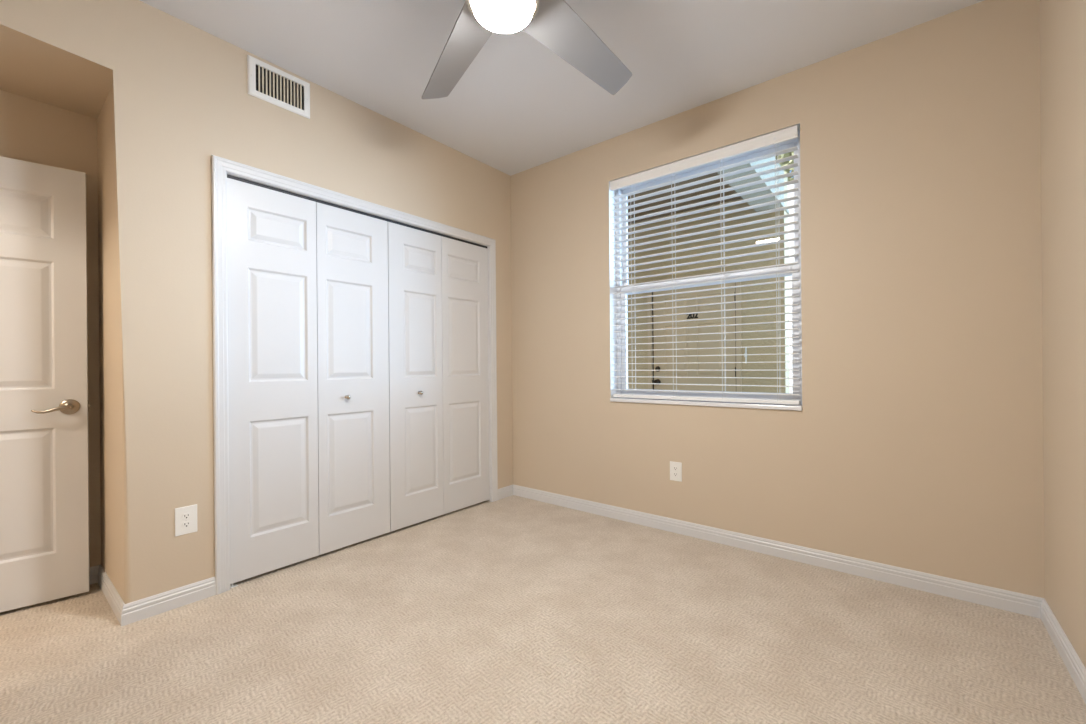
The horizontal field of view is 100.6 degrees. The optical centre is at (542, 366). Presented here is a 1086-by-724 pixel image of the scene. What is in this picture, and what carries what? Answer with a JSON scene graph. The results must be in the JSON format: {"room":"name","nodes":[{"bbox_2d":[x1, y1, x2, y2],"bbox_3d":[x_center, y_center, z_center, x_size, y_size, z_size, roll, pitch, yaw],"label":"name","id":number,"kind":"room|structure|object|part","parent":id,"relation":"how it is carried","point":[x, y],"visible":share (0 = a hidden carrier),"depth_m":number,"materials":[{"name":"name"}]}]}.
{"room":"empty bedroom","nodes":[
{"label":"empty bedroom","id":0,"kind":"room"},
{"bbox_2d":[0,90,100,566],"bbox_3d":[-2.288,-0.250,2.487,0.120,2.740,4.700,0,0,39],"label":"wall","id":1,"kind":"structure","parent":0,"point":[31,130],"depth_m":2.31,"materials":[{"name":"beige paint"}]},
{"bbox_2d":[0,156,90,611],"bbox_3d":[-2.508,0.080,1.944,0.782,2.048,0.095,0,0,-41],"label":"door","id":2,"kind":"structure","parent":1,"relation":"in","point":[44,406],"depth_m":2.11,"materials":[{"name":"white paint"}]},
{"bbox_3d":[-2.286,0.201,2.091,0.125,0.035,0.022,0,0,-39],"label":"lever","id":3,"kind":"part","parent":2,"relation":"part of","materials":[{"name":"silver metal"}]},
{"bbox_2d":[90,564,100,584],"bbox_3d":[-2.561,1.080,2.026,0.014,0.086,0.826,0,0,39],"label":"baseboard","id":4,"kind":"structure","parent":1,"relation":"attached to","point":[94,569],"depth_m":2.32,"materials":[{"name":"wood"}]},
{"bbox_2d":[0,0,512,603],"bbox_3d":[-1.552,-0.256,2.793,0.640,2.740,3.300,0,0,39],"label":"wall","id":5,"kind":"structure","parent":0,"point":[165,94],"depth_m":2.12,"materials":[{"name":"beige paint"}]},
{"bbox_2d":[98,565,124,624],"bbox_3d":[-2.057,1.075,2.142,0.654,0.086,0.014,0,0,39],"label":"baseboard","id":6,"kind":"structure","parent":5,"relation":"attached to","point":[110,592],"depth_m":2.11,"materials":[{"name":"white wood"}]},
{"bbox_2d":[121,577,215,626],"bbox_3d":[-1.706,1.073,2.068,0.014,0.086,0.340,0,0,39],"label":"baseboard","id":7,"kind":"structure","parent":5,"relation":"attached to","point":[144,608],"depth_m":2.05,"materials":[{"name":"white wood"}]},
{"bbox_2d":[175,504,196,536],"bbox_3d":[-1.674,0.723,2.115,0.009,0.130,0.085,0,0,39],"label":"wall outlet","id":8,"kind":"object","parent":5,"relation":"attached to","point":[185,517],"visible":1,"depth_m":2.11,"materials":[{"name":"white plastic"}]},
{"bbox_2d":[182,513,190,519],"bbox_3d":[-1.672,0.704,2.114,0.003,0.027,0.034,0,0,39],"label":"receptacle","id":9,"kind":"object","parent":8,"relation":"attached to","point":[185,516],"depth_m":2.11,"materials":[{"name":"white plastic"}]},
{"bbox_2d":[182,521,190,527],"bbox_3d":[-1.672,0.743,2.114,0.003,0.027,0.034,0,0,39],"label":"receptacle","id":10,"kind":"object","parent":8,"relation":"attached to","point":[185,524],"depth_m":2.11,"materials":[{"name":"white plastic"}]},
{"bbox_2d":[247,54,309,118],"bbox_3d":[-1.424,-1.508,2.445,0.013,0.201,0.312,0,0,39],"label":"air vent","id":11,"kind":"object","parent":5,"relation":"in","point":[268,83],"visible":1,"depth_m":2.43,"materials":[{"name":"white metal"}]},
{"bbox_3d":[-1.427,-1.563,2.449,0.001,0.006,0.244,0,0,39],"label":"blade","id":12,"kind":"part","parent":11,"relation":"part of","materials":[{"name":"metal"}]},
{"bbox_3d":[-1.427,-1.535,2.449,0.001,0.006,0.244,0,0,39],"label":"blade","id":13,"kind":"part","parent":11,"relation":"part of","materials":[{"name":"metal"}]},
{"bbox_3d":[-1.427,-1.507,2.449,0.001,0.006,0.244,0,0,39],"label":"blade","id":14,"kind":"part","parent":11,"relation":"part of","materials":[{"name":"metal"}]},
{"bbox_2d":[227,178,389,587],"bbox_3d":[-1.299,0.081,2.615,0.066,2.062,0.903,0,0,39],"label":"door","id":15,"kind":"structure","parent":5,"relation":"in","point":[308,336],"depth_m":2.55,"materials":[{"name":"white paint"}]},
{"bbox_2d":[211,155,497,594],"bbox_3d":[-1.043,0.038,2.993,0.139,2.144,1.945,0,0,39],"label":"door frame","id":16,"kind":"structure","parent":5,"relation":"attached to","point":[222,169],"depth_m":2.24,"materials":[{"name":"wood"}]},
{"bbox_3d":[-1.587,0.042,2.222,0.019,2.144,0.060,0,0,39],"label":"casing","id":17,"kind":"part","parent":16,"relation":"part of","materials":[{"name":"white wood"}]},
{"bbox_3d":[-1.005,-1.005,2.955,0.019,0.060,1.945,0,0,39],"label":"head casing","id":18,"kind":"part","parent":16,"relation":"part of","materials":[{"name":"white wood"}]},
{"bbox_3d":[-0.405,0.032,3.689,0.019,2.144,0.060,0,0,39],"label":"casing","id":19,"kind":"part","parent":16,"relation":"part of","materials":[{"name":"white wood"}]},
{"bbox_2d":[388,222,489,531],"bbox_3d":[-0.728,0.067,3.323,0.066,2.044,0.905,0,0,39],"label":"door","id":20,"kind":"structure","parent":5,"relation":"in","point":[438,285],"depth_m":3.27,"materials":[{"name":"white paint"}]},
{"bbox_2d":[498,485,512,499],"bbox_3d":[-0.314,1.061,3.795,0.014,0.086,0.200,0,0,39],"label":"baseboard","id":21,"kind":"structure","parent":5,"relation":"attached to","point":[507,491],"depth_m":3.78,"materials":[{"name":"white wood"}]},
{"bbox_2d":[0,495,1085,723],"bbox_3d":[-0.775,1.168,1.277,3.975,0.120,4.700,0,0,39],"label":"floor","id":22,"kind":"structure","parent":0,"point":[513,609],"depth_m":1.78,"materials":[{"name":"beige carpet"}]},
{"bbox_2d":[140,0,983,175],"bbox_3d":[-0.413,-1.716,1.094,4.805,0.160,4.900,0,0,39],"label":"ceiling","id":23,"kind":"structure","parent":0,"point":[519,106],"depth_m":2.36,"materials":[{"name":"white paint"}]},
{"bbox_2d":[422,0,631,98],"bbox_3d":[-0.101,-1.413,1.593,1.516,0.451,1.462,0,0,39],"label":"ceiling fan","id":24,"kind":"object","parent":23,"relation":"hanging from","point":[554,24],"visible":1,"depth_m":1.81,"materials":[{"name":"silver metal"}]},
{"bbox_3d":[-0.362,-1.321,1.923,0.180,0.057,0.701,0,0,-31],"label":"blade","id":25,"kind":"part","parent":24,"relation":"part of","materials":[{"name":"silver metal"}]},
{"bbox_3d":[0.142,-1.325,1.883,0.182,0.057,0.706,0,0,39],"label":"blade","id":26,"kind":"part","parent":24,"relation":"part of","materials":[{"name":"silver metal"}]},
{"bbox_2d":[628,172,741,223],"bbox_3d":[-0.167,-1.788,5.333,4.650,0.180,2.010,0,0,39],"label":"ceiling","id":27,"kind":"structure","parent":0,"point":[715,173],"depth_m":4.59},
{"bbox_2d":[717,156,788,213],"bbox_3d":[1.738,-1.704,3.799,0.240,0.380,2.010,0,0,39],"label":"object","id":28,"kind":"structure","parent":27,"relation":"attached to","point":[778,197],"depth_m":3.91,"materials":[{"name":"grey paint"}]},
{"bbox_2d":[627,172,788,392],"bbox_3d":[0.566,-0.384,5.927,4.726,3.000,0.180,0,0,39],"label":"wall","id":29,"kind":"structure","parent":0,"point":[640,358],"depth_m":4.62,"materials":[{"name":"beige paint"}]},
{"bbox_2d":[647,268,741,391],"bbox_3d":[1.637,0.055,4.950,1.035,2.105,0.114,0,0,39],"label":"door","id":30,"kind":"structure","parent":29,"relation":"in","point":[691,362],"depth_m":4.93,"materials":[{"name":"beige paint"}]},
{"bbox_2d":[687,313,697,318],"bbox_3d":[1.642,-0.557,4.955,0.128,0.070,0.004,0,0,39],"label":"house number","id":31,"kind":"object","parent":30,"relation":"attached to","point":[690,315],"visible":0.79,"depth_m":4.96,"materials":[{"name":"brown metal"}]},
{"bbox_2d":[511,0,1044,597],"bbox_3d":[0.751,-0.215,3.184,3.975,2.860,0.200,0,0,39],"label":"wall","id":32,"kind":"structure","parent":0,"point":[915,442],"depth_m":2.31,"materials":[{"name":"beige paint"}]},
{"bbox_2d":[670,461,681,481],"bbox_3d":[0.872,0.692,2.960,0.081,0.125,0.009,0,0,39],"label":"wall outlet","id":33,"kind":"object","parent":32,"relation":"attached to","point":[675,467],"visible":1,"depth_m":2.96,"materials":[{"name":"white plastic"}]},
{"bbox_2d":[610,132,801,410],"bbox_3d":[1.015,-0.547,2.955,1.220,1.599,0.202,0,0,39],"label":"window","id":34,"kind":"structure","parent":32,"relation":"in","point":[795,142],"depth_m":2.89,"materials":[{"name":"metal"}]},
{"bbox_2d":[610,125,800,404],"bbox_3d":[0.979,-0.561,2.914,1.196,1.564,0.070,0,0,39],"label":"window blind","id":35,"kind":"object","parent":34,"relation":"attached to","point":[790,133],"visible":1,"depth_m":2.84,"materials":[{"name":"white plastic"}]},
{"bbox_3d":[0.644,-0.542,3.190,0.015,1.503,0.055,0,0,39],"label":"ladder cord","id":36,"kind":"part","parent":35,"relation":"part of","materials":[{"name":"white fabric"}]},
{"bbox_3d":[0.878,-0.544,3.001,0.015,1.503,0.055,0,0,39],"label":"ladder cord","id":37,"kind":"part","parent":35,"relation":"part of","materials":[{"name":"white fabric"}]},
{"bbox_3d":[0.989,0.210,2.918,1.188,0.022,0.050,0,0,39],"label":"rail","id":38,"kind":"part","parent":35,"relation":"part of","materials":[{"name":"white plastic"}]},
{"bbox_3d":[1.125,-0.546,2.803,0.015,1.503,0.055,0,0,39],"label":"ladder cord","id":39,"kind":"part","parent":35,"relation":"part of","materials":[{"name":"white fabric"}]},
{"bbox_3d":[1.364,-0.548,2.610,0.015,1.503,0.055,0,0,39],"label":"ladder cord","id":40,"kind":"part","parent":35,"relation":"part of","materials":[{"name":"white fabric"}]},
{"bbox_3d":[0.994,0.239,2.920,1.218,0.025,0.112,0,0,39],"label":"sill","id":41,"kind":"part","parent":34,"relation":"part of","materials":[{"name":"stone"}]},
{"bbox_3d":[1.058,-0.926,3.013,1.160,0.781,0.025,0,0,39],"label":"sash","id":42,"kind":"part","parent":34,"relation":"part of","materials":[{"name":"white plastic"}]},
{"bbox_3d":[1.040,-0.198,2.983,1.160,0.804,0.036,0,0,39],"label":"sash","id":43,"kind":"part","parent":34,"relation":"part of","materials":[{"name":"white plastic"}]},
{"bbox_2d":[513,484,1042,618],"bbox_3d":[0.944,1.050,2.900,3.095,0.086,0.014,0,0,39],"label":"baseboard","id":44,"kind":"structure","parent":32,"relation":"attached to","point":[1011,601],"depth_m":2.45,"materials":[{"name":"white wood"}]},
{"bbox_2d":[788,184,794,392],"bbox_3d":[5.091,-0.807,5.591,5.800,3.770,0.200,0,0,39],"label":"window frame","id":45,"kind":"structure","parent":0,"point":[791,186],"depth_m":6.63,"materials":[{"name":"white paint"}]},
{"bbox_2d":[1039,0,1085,667],"bbox_3d":[1.132,-0.219,0.553,0.160,2.860,3.420,0,0,39],"label":"wall","id":46,"kind":"structure","parent":0,"point":[1062,22],"depth_m":1.66,"materials":[{"name":"beige paint"}]},
{"bbox_2d":[1041,598,1085,703],"bbox_3d":[1.113,1.049,0.654,0.014,0.086,3.300,0,0,39],"label":"baseboard","id":47,"kind":"structure","parent":46,"relation":"attached to","point":[1073,663],"depth_m":1.64,"materials":[{"name":"white wood"}]},
{"label":"outside","id":48,"kind":"structure","parent":0,"visible":0},
{"bbox_2d":[776,151,793,180],"bbox_3d":[4.575,-2.321,9.209,3.947,6.816,2.210,0,0,39],"label":"leafy tree","id":49,"kind":"object","parent":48,"point":[785,163],"visible":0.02,"depth_m":8.36,"materials":[{"name":"green plant"}]}
]}

